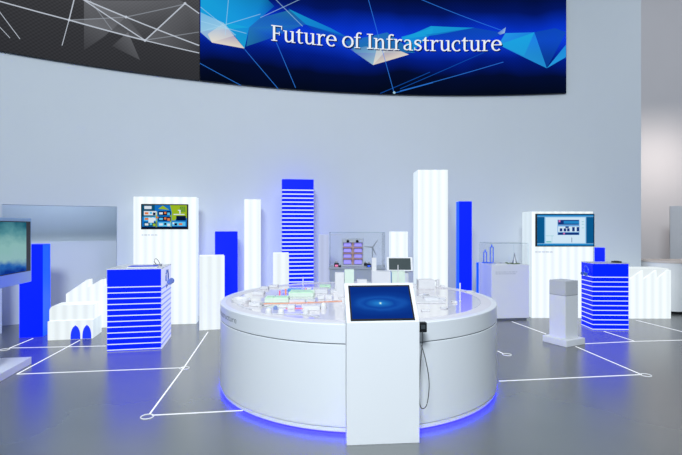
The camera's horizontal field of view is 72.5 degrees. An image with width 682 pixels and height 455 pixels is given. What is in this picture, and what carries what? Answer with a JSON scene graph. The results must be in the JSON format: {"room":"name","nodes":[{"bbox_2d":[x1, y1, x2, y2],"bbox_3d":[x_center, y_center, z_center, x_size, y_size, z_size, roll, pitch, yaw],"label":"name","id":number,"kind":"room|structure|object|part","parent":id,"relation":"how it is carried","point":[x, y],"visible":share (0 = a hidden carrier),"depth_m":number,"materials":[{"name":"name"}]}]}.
{"room":"exhibition hall","nodes":[
{"label":"exhibition hall","id":0,"kind":"room"},
{"bbox_2d":[0,0,640,333],"bbox_3d":[-1.427,-2.450,7.528,14.240,8.000,2.309,0,0,-18],"label":"wall","id":1,"kind":"structure","parent":0,"point":[71,134],"depth_m":8.74,"materials":[{"name":"paint"}]},
{"bbox_2d":[2,205,115,241],"bbox_3d":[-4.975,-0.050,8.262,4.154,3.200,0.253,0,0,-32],"label":"wall niche","id":2,"kind":"object","parent":1,"relation":"in","point":[48,223],"visible":0.11,"depth_m":8.34,"materials":[{"name":"grey paint"}]},
{"bbox_2d":[2,241,115,325],"bbox_3d":[-4.666,0.892,7.758,3.506,1.316,0.194,0,0,-32],"label":"wall panel","id":3,"kind":"object","parent":1,"relation":"attached to","point":[72,263],"depth_m":7.83,"materials":[{"name":"paint"}]},
{"bbox_2d":[0,0,199,80],"bbox_3d":[-5.048,-3.808,6.479,6.114,2.484,0.433,0,0,-36],"label":"banner","id":4,"kind":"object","parent":1,"relation":"attached to","point":[161,38],"depth_m":7.50,"materials":[{"name":"black plastic"}]},
{"bbox_2d":[0,0,198,52],"bbox_3d":[-3.999,-3.335,7.272,3.482,1.128,0.124,0,0,-30],"label":"picture","id":5,"kind":"object","parent":4,"relation":"attached to","point":[77,26],"depth_m":7.46},
{"bbox_2d":[200,0,565,95],"bbox_3d":[0.892,-3.794,8.734,6.828,2.511,0.548,0,0,-7],"label":"screen","id":6,"kind":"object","parent":1,"relation":"attached to","point":[373,47],"depth_m":8.91,"materials":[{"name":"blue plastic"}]},
{"bbox_2d":[0,314,681,454],"bbox_3d":[1.000,1.600,4.500,22.000,0.100,17.000,0,0,0],"label":"floor","id":7,"kind":"structure","parent":0,"point":[96,412],"depth_m":4.03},
{"bbox_2d":[0,217,30,381],"bbox_3d":[-3.778,0.724,4.540,0.754,1.652,1.400,0,0,-9],"label":"display stand","id":8,"kind":"object","parent":7,"relation":"on","point":[15,233],"visible":1,"depth_m":4.95,"materials":[{"name":"white paint"}]},
{"bbox_3d":[-3.477,0.256,4.639,0.120,0.716,1.300,0,0,-9],"label":"casing","id":9,"kind":"part","parent":8,"relation":"part of","materials":[{"name":"silver metal"}]},
{"bbox_2d":[19,244,49,337],"bbox_3d":[-4.412,0.895,6.710,0.300,1.310,0.280,0,0,-13],"label":"tower","id":10,"kind":"object","parent":7,"relation":"on","point":[34,296],"visible":0.71,"depth_m":6.59,"materials":[{"name":"blue"}]},
{"bbox_2d":[17,340,79,373],"bbox_3d":[-3.506,1.549,5.654,0.013,0.002,1.492,0,0,-6],"label":"floor light line","id":11,"kind":"object","parent":7,"relation":"on","point":[79,340],"visible":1,"depth_m":5.47,"materials":[{"name":"grey"}]},
{"bbox_2d":[19,346,87,347],"bbox_3d":[-3.666,1.549,6.032,1.188,0.002,0.013,0,0,-5],"label":"floor light line","id":12,"kind":"object","parent":7,"relation":"on","point":[67,346],"visible":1,"depth_m":6.03,"materials":[{"name":"grey"}]},
{"bbox_2d":[48,301,101,339],"bbox_3d":[-3.787,1.316,6.635,0.574,0.468,0.426,0,0,-12],"label":"model","id":13,"kind":"object","parent":7,"relation":"on","point":[68,320],"visible":1,"depth_m":6.47},
{"bbox_3d":[-3.680,1.450,6.446,0.123,0.191,0.010,0,0,-12],"label":"arched door","id":14,"kind":"part","parent":13,"relation":"part of","materials":[{"name":"blue"}]},
{"bbox_3d":[-3.539,1.450,6.476,0.113,0.191,0.010,0,0,-12],"label":"arched door","id":15,"kind":"part","parent":13,"relation":"part of","materials":[{"name":"blue"}]},
{"bbox_2d":[66,279,106,327],"bbox_3d":[-3.878,1.178,7.280,0.766,0.743,0.160,0,0,0],"label":"sawtooth factory","id":16,"kind":"object","parent":7,"relation":"on","point":[86,291],"visible":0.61,"depth_m":7.20,"materials":[{"name":"grey"}]},
{"bbox_2d":[24,366,189,373],"bbox_3d":[-2.546,1.548,5.014,1.767,0.008,0.108,0,0,-8],"label":"floor light line","id":17,"kind":"object","parent":7,"relation":"on","point":[183,366],"visible":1,"depth_m":5.03,"materials":[{"name":"grey"}]},
{"bbox_2d":[107,264,170,350],"bbox_3d":[-2.673,1.034,6.217,0.654,1.032,0.708,0,0,-11],"label":"plinth","id":18,"kind":"object","parent":7,"relation":"on","point":[138,299],"visible":0.97,"depth_m":5.88,"materials":[{"name":"blue"}]},
{"bbox_3d":[-2.673,0.524,6.217,0.654,0.012,0.708,0,0,-11],"label":"plate","id":19,"kind":"part","parent":18,"relation":"part of","materials":[{"name":"white paint"}]},
{"bbox_2d":[126,265,159,267],"bbox_3d":[-2.569,0.508,6.053,0.370,0.018,0.220,0,0,-11],"label":"tablet","id":20,"kind":"object","parent":18,"relation":"on","point":[132,266],"visible":1,"depth_m":5.97,"materials":[{"name":"white paint"}]},
{"bbox_3d":[-2.357,1.040,6.277,0.008,1.020,0.700,0,0,-11],"label":"panel","id":21,"kind":"part","parent":18,"relation":"part of","materials":[{"name":"blue"}]},
{"bbox_2d":[165,269,173,287],"bbox_3d":[-2.296,0.682,6.237,0.096,0.249,0.196,0,0,-11],"label":"headphones","id":22,"kind":"object","parent":18,"relation":"hanging from","point":[170,281],"visible":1,"depth_m":6.17,"materials":[{"name":"blue plastic"}]},
{"bbox_2d":[167,279,172,284],"bbox_3d":[-2.272,0.721,6.170,0.077,0.078,0.036,0,0,-31],"label":"ear cup","id":23,"kind":"object","parent":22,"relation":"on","point":[169,281],"depth_m":6.16,"materials":[{"name":"blue plastic"}]},
{"bbox_2d":[133,197,198,323],"bbox_3d":[-2.821,0.530,7.528,0.966,2.040,0.221,0,0,-9],"label":"tower","id":24,"kind":"object","parent":7,"relation":"on","point":[179,248],"visible":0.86,"depth_m":7.45,"materials":[{"name":"grey plastic"}]},
{"bbox_2d":[141,204,187,228],"bbox_3d":[-2.800,-0.171,7.394,0.714,0.402,0.047,0,0,-9],"label":"monitor","id":25,"kind":"object","parent":24,"relation":"attached to","point":[153,216],"visible":1,"depth_m":7.37,"materials":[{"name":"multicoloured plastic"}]},
{"bbox_2d":[140,332,207,418],"bbox_3d":[-1.786,1.548,5.324,0.108,0.008,3.168,0,0,-7],"label":"floor light line","id":26,"kind":"object","parent":7,"relation":"on","point":[207,332],"visible":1,"depth_m":4.43,"materials":[{"name":"grey"}]},
{"bbox_2d":[152,410,242,415],"bbox_3d":[-1.195,1.549,3.888,0.737,0.002,0.013,0,0,-8],"label":"floor light line","id":27,"kind":"object","parent":7,"relation":"on","point":[232,410],"visible":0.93,"depth_m":3.89,"materials":[{"name":"grey"}]},
{"bbox_2d":[199,255,224,329],"bbox_3d":[-1.998,0.990,7.193,0.371,1.120,0.300,0,0,-16],"label":"tower","id":28,"kind":"object","parent":7,"relation":"on","point":[211,267],"visible":0.8,"depth_m":7.05,"materials":[{"name":"grey"}]},
{"bbox_2d":[215,231,237,296],"bbox_3d":[-1.943,0.807,7.872,0.368,1.485,0.300,0,0,-15],"label":"tower","id":29,"kind":"object","parent":7,"relation":"on","point":[226,242],"visible":0.51,"depth_m":7.74,"materials":[{"name":"blue plastic"}]},
{"bbox_2d":[244,199,260,289],"bbox_3d":[-1.531,0.535,8.037,0.278,2.030,0.260,0,0,-12],"label":"tower","id":30,"kind":"object","parent":7,"relation":"on","point":[252,207],"visible":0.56,"depth_m":7.91,"materials":[{"name":"grey plastic"}]},
{"bbox_2d":[273,252,288,284],"bbox_3d":[-1.001,0.985,7.737,0.260,1.130,0.240,0,0,-8],"label":"tower","id":31,"kind":"object","parent":7,"relation":"on","point":[280,259],"visible":0.45,"depth_m":7.62,"materials":[{"name":"grey plastic"}]},
{"bbox_2d":[282,179,313,283],"bbox_3d":[-0.773,0.355,8.257,0.550,2.390,0.340,0,0,-8],"label":"tower","id":32,"kind":"object","parent":7,"relation":"on","point":[297,194],"visible":0.56,"depth_m":8.09,"materials":[{"name":"blue plastic"}]},
{"bbox_2d":[319,235,328,281],"bbox_3d":[-0.287,0.835,7.830,0.175,1.430,0.160,0,0,0],"label":"tower","id":33,"kind":"object","parent":7,"relation":"on","point":[323,239],"visible":0.46,"depth_m":7.75,"materials":[{"name":"grey plastic"}]},
{"bbox_2d":[329,232,385,281],"bbox_3d":[0.251,0.813,7.450,0.880,1.474,0.520,0,0,0],"label":"showcase","id":34,"kind":"object","parent":7,"relation":"on","point":[360,272],"visible":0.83,"depth_m":7.20,"materials":[{"name":"grey paint"}]},
{"bbox_2d":[342,239,363,265],"bbox_3d":[0.189,0.399,7.477,0.356,0.440,0.146,0,0,0],"label":"model","id":35,"kind":"object","parent":34,"relation":"on","point":[352,249],"visible":0.98,"depth_m":7.48},
{"bbox_3d":[0.251,0.348,7.450,0.860,0.542,0.490,0,0,0],"label":"glass","id":36,"kind":"part","parent":34,"relation":"part of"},
{"bbox_2d":[329,265,385,268],"bbox_3d":[0.251,0.635,7.450,0.880,0.030,0.520,0,0,0],"label":"shelf","id":37,"kind":"object","parent":34,"relation":"on","point":[330,266],"depth_m":7.21,"materials":[{"name":"grey"}]},
{"bbox_2d":[364,240,377,266],"bbox_3d":[0.470,0.408,7.378,0.223,0.422,0.063,0,0,0],"label":"model","id":38,"kind":"object","parent":34,"relation":"on","point":[377,240],"visible":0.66,"depth_m":7.35},
{"bbox_2d":[220,282,496,432],"bbox_3d":[0.168,1.135,4.830,2.752,0.830,2.752,0,0,0],"label":"round table","id":39,"kind":"object","parent":7,"relation":"on","point":[286,369],"visible":0.75,"depth_m":3.68,"materials":[{"name":"white plastic"}]},
{"bbox_2d":[231,258,474,316],"bbox_3d":[0.239,0.538,4.917,2.733,0.363,2.078,0,0,-16],"label":"model","id":40,"kind":"object","parent":39,"relation":"on","point":[377,276],"visible":0.95,"depth_m":4.82},
{"bbox_3d":[-0.292,0.703,3.880,0.055,0.033,0.055,0,0,0],"label":"tank","id":41,"kind":"part","parent":40,"relation":"part of","materials":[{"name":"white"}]},
{"bbox_3d":[0.168,0.722,4.830,2.459,0.004,2.459,0,0,-4],"label":"glass","id":42,"kind":"part","parent":39,"relation":"part of","materials":[{"name":"white"}]},
{"bbox_2d":[344,283,418,444],"bbox_3d":[0.293,0.987,3.443,0.528,1.127,0.235,0,0,-5],"label":"kiosk","id":43,"kind":"object","parent":7,"relation":"on","point":[382,319],"visible":1,"depth_m":3.33,"materials":[{"name":"white paint"}]},
{"bbox_2d":[419,321,429,408],"bbox_3d":[0.605,1.007,3.394,0.080,0.633,0.049,0,0,-5],"label":"telephone handset","id":44,"kind":"object","parent":43,"relation":"attached to","point":[422,325],"visible":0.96,"depth_m":3.38,"materials":[{"name":"black plastic"}]},
{"bbox_3d":[0.594,0.726,3.395,0.058,0.072,0.046,0,0,-5],"label":"casing","id":45,"kind":"part","parent":44,"relation":"part of","materials":[{"name":"black plastic"}]},
{"bbox_2d":[389,232,407,281],"bbox_3d":[0.967,0.810,7.850,0.287,1.480,0.260,0,0,0],"label":"tower","id":46,"kind":"object","parent":7,"relation":"on","point":[398,241],"visible":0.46,"depth_m":7.72,"materials":[{"name":"grey plastic"}]},
{"bbox_2d":[387,257,412,282],"bbox_3d":[0.817,0.982,6.466,0.356,1.136,0.136,0,0,4],"label":"kiosk","id":47,"kind":"object","parent":7,"relation":"on","point":[405,264],"visible":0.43,"depth_m":6.45,"materials":[{"name":"white paint"}]},
{"bbox_2d":[413,170,447,286],"bbox_3d":[1.491,0.306,7.780,0.492,2.488,0.460,0,0,0],"label":"tower","id":48,"kind":"object","parent":7,"relation":"on","point":[430,187],"visible":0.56,"depth_m":7.55,"materials":[{"name":"grey plastic"}]},
{"bbox_2d":[456,201,471,289],"bbox_3d":[2.089,0.555,7.900,0.216,1.990,0.200,0,0,0],"label":"tower","id":49,"kind":"object","parent":7,"relation":"on","point":[463,208],"visible":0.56,"depth_m":7.80,"materials":[{"name":"blue plastic"}]},
{"bbox_2d":[476,242,528,319],"bbox_3d":[2.794,0.905,8.077,0.673,1.289,0.601,0,0,-6],"label":"showcase","id":50,"kind":"object","parent":7,"relation":"on","point":[508,285],"visible":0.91,"depth_m":7.79,"materials":[{"name":"white paint"}]},
{"bbox_3d":[2.482,1.087,8.326,0.105,0.925,0.040,0,0,-6],"label":"blue panel","id":51,"kind":"part","parent":50,"relation":"part of","materials":[{"name":"blue"}]},
{"bbox_2d":[482,249,487,262],"bbox_3d":[2.534,0.505,8.171,0.090,0.240,0.060,0,0,-6],"label":"model","id":52,"kind":"object","parent":50,"relation":"on","point":[485,249],"visible":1,"depth_m":8.17},
{"bbox_2d":[489,244,493,263],"bbox_3d":[2.625,0.460,8.100,0.090,0.330,0.060,0,0,-6],"label":"model","id":53,"kind":"object","parent":50,"relation":"on","point":[490,262],"visible":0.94,"depth_m":8.09},
{"bbox_3d":[2.625,0.470,8.100,0.060,0.270,0.024,0,0,-6],"label":"frame","id":54,"kind":"part","parent":53,"relation":"part of","materials":[{"name":"blue plastic"}]},
{"bbox_2d":[491,262,507,264],"bbox_3d":[2.686,0.607,7.905,0.220,0.036,0.180,0,0,-6],"label":"model","id":55,"kind":"object","parent":50,"relation":"on","point":[494,263],"visible":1,"depth_m":7.86},
{"bbox_3d":[2.805,0.444,8.049,0.640,0.363,0.520,0,0,-6],"label":"glass","id":56,"kind":"part","parent":50,"relation":"part of","materials":[{"name":"clear glass"}]},
{"bbox_2d":[509,253,519,263],"bbox_3d":[2.993,0.530,8.018,0.140,0.190,0.120,0,0,-6],"label":"model","id":57,"kind":"object","parent":50,"relation":"on","point":[514,261],"visible":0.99,"depth_m":7.99},
{"bbox_2d":[522,212,592,317],"bbox_3d":[3.792,0.638,8.174,1.055,1.824,0.421,0,0,0],"label":"tower","id":58,"kind":"object","parent":7,"relation":"on","point":[545,264],"visible":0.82,"depth_m":7.96,"materials":[{"name":"grey plastic"}]},
{"bbox_2d":[535,214,593,246],"bbox_3d":[3.820,0.045,7.939,0.995,0.560,0.047,0,0,0],"label":"monitor","id":59,"kind":"object","parent":58,"relation":"attached to","point":[551,230],"visible":1,"depth_m":7.92,"materials":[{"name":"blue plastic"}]},
{"bbox_2d":[543,279,584,346],"bbox_3d":[2.992,1.127,6.252,0.370,0.845,0.370,0,0,-27],"label":"pedestal","id":60,"kind":"object","parent":7,"relation":"on","point":[563,296],"visible":1,"depth_m":6.16,"materials":[{"name":"white paint"}]},
{"bbox_2d":[504,374,639,380],"bbox_3d":[2.373,1.549,4.793,1.574,0.002,0.013,0,0,-8],"label":"floor light line","id":61,"kind":"object","parent":7,"relation":"on","point":[635,374],"visible":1,"depth_m":4.80,"materials":[{"name":"grey"}]},
{"bbox_2d":[594,247,604,260],"bbox_3d":[4.260,0.941,7.660,0.150,1.219,0.170,0,0,28],"label":"tower","id":62,"kind":"object","parent":7,"relation":"on","point":[599,252],"visible":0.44,"depth_m":7.59,"materials":[{"name":"blue plastic"}]},
{"bbox_2d":[581,261,628,329],"bbox_3d":[4.078,1.044,7.194,0.546,1.012,0.368,0,0,2],"label":"plinth","id":63,"kind":"object","parent":7,"relation":"on","point":[605,290],"visible":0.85,"depth_m":7.02,"materials":[{"name":"blue"}]},
{"bbox_2d":[580,266,588,277],"bbox_3d":[3.771,0.680,7.196,0.074,0.195,0.151,0,0,2],"label":"headphones","id":64,"kind":"object","parent":63,"relation":"hanging from","point":[582,272],"visible":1,"depth_m":7.16,"materials":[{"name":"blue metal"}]},
{"bbox_3d":[4.078,0.544,7.194,0.546,0.012,0.368,0,0,2],"label":"plate","id":65,"kind":"part","parent":63,"relation":"part of","materials":[{"name":"grey paint"}]},
{"bbox_2d":[575,346,651,376],"bbox_3d":[3.124,1.548,5.439,0.108,0.008,1.243,0,0,-8],"label":"floor light line","id":66,"kind":"object","parent":7,"relation":"on","point":[575,346],"visible":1,"depth_m":5.18,"materials":[{"name":"grey"}]},
{"bbox_2d":[585,340,674,343],"bbox_3d":[4.318,1.549,6.348,2.192,0.002,0.047,0,0,-7],"label":"floor light line","id":67,"kind":"object","parent":7,"relation":"on","point":[659,340],"visible":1,"depth_m":6.31,"materials":[{"name":"grey"}]},
{"bbox_2d":[629,267,670,318],"bbox_3d":[5.154,1.127,8.135,0.919,0.846,0.450,0,0,0],"label":"sawtooth factory","id":68,"kind":"object","parent":7,"relation":"on","point":[649,287],"visible":0.67,"depth_m":7.91,"materials":[{"name":"grey"}]},
{"bbox_2d":[641,259,681,313],"bbox_3d":[6.995,1.077,8.615,2.610,0.945,0.730,0,0,0],"label":"countertop","id":69,"kind":"structure","parent":7,"relation":"on","point":[675,265],"depth_m":8.29,"materials":[{"name":"white paint"}]},
{"bbox_2d":[641,0,681,258],"bbox_3d":[8.300,-2.450,11.300,7.400,8.000,0.200,0,0,0],"label":"wall","id":70,"kind":"structure","parent":0,"point":[661,20],"depth_m":11.20,"materials":[{"name":"grey paint"}]},
{"bbox_2d":[670,206,681,258],"bbox_3d":[7.540,0.550,9.453,1.400,2.000,0.200,0,0,33],"label":"wall","id":71,"kind":"structure","parent":0,"point":[675,211],"depth_m":9.69,"materials":[{"name":"grey paint"}]}
]}

